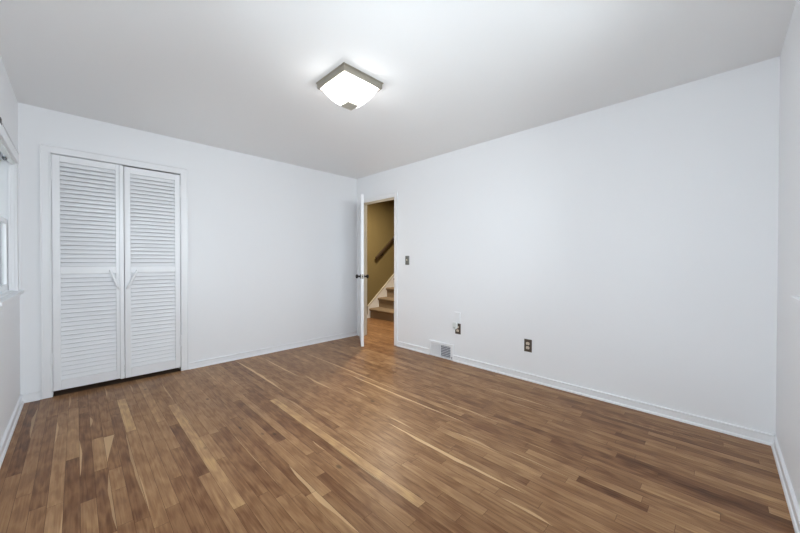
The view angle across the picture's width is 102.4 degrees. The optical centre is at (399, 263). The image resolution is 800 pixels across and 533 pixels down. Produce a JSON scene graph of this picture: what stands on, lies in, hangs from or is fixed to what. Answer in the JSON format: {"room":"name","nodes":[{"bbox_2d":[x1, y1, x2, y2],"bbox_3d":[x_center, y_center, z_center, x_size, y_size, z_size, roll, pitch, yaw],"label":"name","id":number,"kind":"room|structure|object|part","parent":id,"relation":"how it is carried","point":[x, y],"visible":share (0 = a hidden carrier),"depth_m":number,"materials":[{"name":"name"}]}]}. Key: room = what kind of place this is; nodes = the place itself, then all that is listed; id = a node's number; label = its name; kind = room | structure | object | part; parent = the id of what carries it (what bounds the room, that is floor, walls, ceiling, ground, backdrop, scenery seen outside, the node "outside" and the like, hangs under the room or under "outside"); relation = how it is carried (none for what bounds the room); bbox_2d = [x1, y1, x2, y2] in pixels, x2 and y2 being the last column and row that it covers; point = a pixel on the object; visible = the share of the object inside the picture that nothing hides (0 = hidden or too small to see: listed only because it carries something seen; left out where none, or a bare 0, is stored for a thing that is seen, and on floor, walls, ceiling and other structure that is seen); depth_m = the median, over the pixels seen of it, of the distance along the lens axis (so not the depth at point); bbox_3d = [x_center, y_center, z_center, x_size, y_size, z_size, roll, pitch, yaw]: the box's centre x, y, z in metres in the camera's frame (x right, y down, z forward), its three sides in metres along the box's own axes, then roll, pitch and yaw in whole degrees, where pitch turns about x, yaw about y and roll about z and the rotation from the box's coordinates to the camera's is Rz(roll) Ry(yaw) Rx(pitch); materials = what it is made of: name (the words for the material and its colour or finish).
{"room":"empty bedroom","nodes":[
{"label":"empty bedroom","id":0,"kind":"room"},
{"bbox_2d":[0,56,19,442],"bbox_3d":[-1.610,-0.070,1.055,4.288,2.440,0.120,1,1,45],"label":"wall","id":1,"kind":"structure","parent":0,"point":[10,320],"depth_m":2.21,"materials":[{"name":"paint"}]},
{"bbox_2d":[0,121,23,315],"bbox_3d":[-2.633,-0.277,2.095,1.062,1.164,0.156,1,1,45],"label":"window","id":2,"kind":"structure","parent":1,"relation":"in","point":[10,282],"depth_m":2.40,"materials":[{"name":"paint"}]},
{"bbox_3d":[-2.638,-0.070,2.090,0.770,0.453,0.004,1,1,45],"label":"pane","id":3,"kind":"part","parent":2,"relation":"part of","materials":[{"name":"clear glass"}]},
{"bbox_3d":[-2.638,-0.065,2.090,0.846,0.526,0.032,1,1,45],"label":"sash","id":4,"kind":"part","parent":2,"relation":"part of","materials":[{"name":"paint"}]},
{"bbox_3d":[-2.645,-0.313,2.081,0.870,1.045,0.120,1,1,45],"label":"frame","id":5,"kind":"part","parent":2,"relation":"part of","materials":[{"name":"paint"}]},
{"bbox_2d":[0,123,18,164],"bbox_3d":[-2.559,-0.769,2.073,0.964,0.086,0.054,1,1,45],"label":"window blind","id":6,"kind":"object","parent":2,"relation":"attached to","point":[7,149],"visible":1,"depth_m":2.13,"materials":[{"name":"paint"}]},
{"bbox_3d":[-2.596,-0.325,2.130,1.040,1.069,0.019,1,1,45],"label":"casing","id":7,"kind":"part","parent":2,"relation":"part of","materials":[{"name":"paint"}]},
{"bbox_2d":[0,395,23,467],"bbox_3d":[-1.561,1.115,1.115,4.288,0.069,0.021,1,1,45],"label":"baseboard","id":8,"kind":"structure","parent":1,"relation":"attached to","point":[5,441],"depth_m":2.13,"materials":[{"name":"paint"}]},
{"bbox_2d":[60,166,174,344],"bbox_3d":[-2.964,-0.092,3.330,0.600,2.440,1.200,1,1,45],"label":"wall","id":9,"kind":"structure","parent":0,"point":[60,166],"depth_m":3.50,"materials":[{"name":"paint"}]},
{"bbox_2d":[18,102,356,398],"bbox_3d":[-1.925,-0.095,3.865,0.120,2.440,3.422,1,1,45],"label":"wall","id":10,"kind":"structure","parent":0,"point":[272,244],"depth_m":3.79,"materials":[{"name":"paint"}]},
{"bbox_2d":[49,154,124,390],"bbox_3d":[-2.793,0.078,2.892,0.058,2.024,0.475,1,1,45],"label":"door","id":11,"kind":"structure","parent":10,"relation":"in","point":[84,359],"depth_m":2.89,"materials":[{"name":"paint"}]},
{"bbox_3d":[-2.803,-0.426,2.898,0.023,0.901,0.361,1,1,45],"label":"louver panel","id":12,"kind":"part","parent":11,"relation":"part of","materials":[{"name":"paint"}]},
{"bbox_3d":[-2.804,0.546,2.907,0.023,0.916,0.361,1,1,45],"label":"louver panel","id":13,"kind":"part","parent":11,"relation":"part of","materials":[{"name":"paint"}]},
{"bbox_3d":[-2.663,0.147,3.003,0.030,0.186,0.077,1,1,45],"label":"pull handle","id":14,"kind":"part","parent":11,"relation":"part of","materials":[{"name":"paint"}]},
{"bbox_2d":[39,143,188,399],"bbox_3d":[-2.675,0.061,3.101,0.135,2.140,1.056,1,1,45],"label":"trim","id":15,"kind":"structure","parent":10,"relation":"attached to","point":[45,150],"depth_m":2.73,"materials":[{"name":"paint"}]},
{"bbox_2d":[124,166,181,377],"bbox_3d":[-2.463,0.080,3.228,0.061,2.023,0.458,1,1,45],"label":"door","id":16,"kind":"structure","parent":10,"relation":"in","point":[147,351],"depth_m":3.22,"materials":[{"name":"paint"}]},
{"bbox_3d":[-2.575,0.148,3.093,0.029,0.186,0.090,1,1,45],"label":"pull handle","id":17,"kind":"part","parent":16,"relation":"part of","materials":[{"name":"paint"}]},
{"bbox_3d":[-2.478,-0.423,3.231,0.023,0.890,0.358,1,1,45],"label":"louver panel","id":18,"kind":"part","parent":16,"relation":"part of","materials":[{"name":"paint"}]},
{"bbox_3d":[-2.479,0.544,3.239,0.023,0.916,0.358,1,1,45],"label":"louver panel","id":19,"kind":"part","parent":16,"relation":"part of","materials":[{"name":"paint"}]},
{"bbox_2d":[22,331,357,402],"bbox_3d":[-1.876,1.091,3.825,0.021,0.069,3.422,1,1,45],"label":"baseboard","id":20,"kind":"structure","parent":10,"relation":"attached to","point":[35,396],"depth_m":3.90,"materials":[{"name":"paint"}]},
{"bbox_2d":[367,200,393,314],"bbox_3d":[0.094,-1.305,7.376,0.098,4.800,4.180,1,1,45],"label":"wall","id":21,"kind":"structure","parent":0,"point":[380,216],"depth_m":6.78,"materials":[{"name":"yellow paint"}]},
{"bbox_2d":[375,237,393,258],"bbox_3d":[0.133,-0.896,7.290,0.081,1.592,1.851,1,1,45],"label":"handrail","id":22,"kind":"object","parent":21,"relation":"attached to","point":[392,239],"visible":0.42,"depth_m":6.79,"materials":[{"name":"brown wood"}]},
{"bbox_2d":[0,318,794,532],"bbox_3d":[0.776,1.144,4.221,5.351,0.040,7.722,1,1,45],"label":"floor","id":23,"kind":"structure","parent":0,"point":[342,435],"depth_m":1.90,"materials":[{"name":"brown wood"}]},
{"bbox_2d":[367,274,393,321],"bbox_3d":[0.592,-0.138,7.137,0.962,2.472,2.612,1,1,45],"label":"staircase","id":24,"kind":"structure","parent":23,"relation":"on","point":[381,307],"depth_m":6.60,"materials":[{"name":"carpet"}]},
{"bbox_2d":[0,0,795,178],"bbox_3d":[-0.595,-1.352,2.533,5.188,0.100,3.662,1,1,45],"label":"ceiling","id":25,"kind":"structure","parent":0,"point":[241,76],"depth_m":2.05,"materials":[{"name":"paint"}]},
{"bbox_2d":[316,62,383,109],"bbox_3d":[-0.361,-1.216,2.310,0.344,0.168,0.344,1,1,45],"label":"ceiling light","id":26,"kind":"object","parent":25,"relation":"attached to","point":[349,87],"visible":1,"depth_m":2.22,"materials":[{"name":"white glass"}]},
{"bbox_3d":[-0.361,-1.198,2.310,0.298,0.125,0.298,1,1,45],"label":"lamp shade","id":27,"kind":"part","parent":26,"relation":"part of","materials":[{"name":"white glass"}]},
{"bbox_3d":[-0.361,-1.277,2.310,0.344,0.046,0.344,1,1,45],"label":"mount frame","id":28,"kind":"part","parent":26,"relation":"part of","materials":[{"name":"silver metal"}]},
{"bbox_2d":[357,56,779,434],"bbox_3d":[0.851,-0.090,3.532,4.288,2.440,0.020,1,1,45],"label":"wall","id":29,"kind":"structure","parent":0,"point":[633,243],"depth_m":2.59,"materials":[{"name":"paint"}]},
{"bbox_2d":[358,192,397,345],"bbox_3d":[-0.344,0.066,4.697,0.868,2.106,0.015,1,1,45],"label":"trim","id":30,"kind":"structure","parent":29,"relation":"attached to","point":[394,194],"depth_m":4.42,"materials":[{"name":"paint"}]},
{"bbox_2d":[405,256,408,264],"bbox_3d":[0.091,-0.048,4.261,0.074,0.120,0.018,1,1,45],"label":"light switch","id":31,"kind":"object","parent":29,"relation":"attached to","point":[406,257],"visible":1,"depth_m":4.26,"materials":[{"name":"grey metal"}]},
{"bbox_2d":[429,340,453,360],"bbox_3d":[0.488,1.034,3.869,0.364,0.186,0.026,1,1,45],"label":"air vent","id":32,"kind":"object","parent":29,"relation":"in","point":[436,348],"visible":1,"depth_m":3.87,"materials":[{"name":"metal"}]},
{"bbox_2d":[455,312,460,322],"bbox_3d":[0.662,0.617,3.705,0.088,0.128,0.009,1,1,45],"label":"blank plate","id":33,"kind":"object","parent":29,"relation":"attached to","point":[457,314],"visible":0.93,"depth_m":3.69,"materials":[{"name":"paint"}]},
{"bbox_2d":[455,324,460,334],"bbox_3d":[0.664,0.747,3.704,0.076,0.122,0.009,1,1,45],"label":"wall outlet","id":34,"kind":"object","parent":29,"relation":"attached to","point":[458,330],"visible":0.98,"depth_m":3.69,"materials":[{"name":"brown metal"}]},
{"bbox_2d":[452,322,457,329],"bbox_3d":[0.633,0.713,3.706,0.060,0.086,0.032,1,1,45],"label":"plug adapter","id":35,"kind":"object","parent":34,"relation":"attached to","point":[454,324],"visible":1,"depth_m":3.69,"materials":[{"name":"white plastic"}]},
{"bbox_2d":[524,339,531,351],"bbox_3d":[1.243,0.794,3.129,0.076,0.122,0.009,1,1,45],"label":"wall outlet","id":36,"kind":"object","parent":29,"relation":"attached to","point":[527,343],"visible":1,"depth_m":3.13,"materials":[{"name":"brown metal"}]},
{"bbox_2d":[397,341,775,445],"bbox_3d":[1.159,1.099,3.207,3.376,0.069,0.021,1,1,45],"label":"baseboard","id":37,"kind":"structure","parent":29,"relation":"attached to","point":[719,426],"depth_m":2.56,"materials":[{"name":"paint"}]},
{"bbox_2d":[776,0,799,508],"bbox_3d":[1.202,-0.065,0.758,0.120,2.440,3.422,1,1,45],"label":"wall","id":38,"kind":"structure","parent":0,"point":[788,282],"depth_m":1.68,"materials":[{"name":"paint"}]},
{"bbox_2d":[771,434,799,532],"bbox_3d":[1.151,1.120,0.818,0.021,0.069,3.422,1,1,45],"label":"baseboard","id":39,"kind":"structure","parent":38,"relation":"attached to","point":[791,500],"depth_m":1.60,"materials":[{"name":"paint"}]},
{"bbox_2d":[790,296,799,304],"bbox_3d":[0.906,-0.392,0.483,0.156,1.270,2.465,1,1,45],"label":"window sill","id":40,"kind":"structure","parent":38,"relation":"in","point":[796,299],"depth_m":1.34,"materials":[{"name":"paint"}]},
{"bbox_3d":[-0.472,-0.103,4.931,2.562,2.440,0.100,1,1,45],"label":"wall","id":41,"kind":"structure","parent":0,"visible":0},
{"bbox_2d":[356,194,368,346],"bbox_3d":[-0.524,0.084,4.579,0.176,1.992,0.762,0,1,-4],"label":"door","id":42,"kind":"structure","parent":41,"relation":"in","point":[361,276],"depth_m":4.21,"materials":[{"name":"paint"}]},
{"bbox_2d":[364,197,393,335],"bbox_3d":[-0.297,0.091,4.745,0.762,2.055,0.120,1,1,45],"label":"trim","id":43,"kind":"structure","parent":41,"relation":"attached to","point":[392,198],"depth_m":5.02,"materials":[{"name":"beige paint"}]}
]}

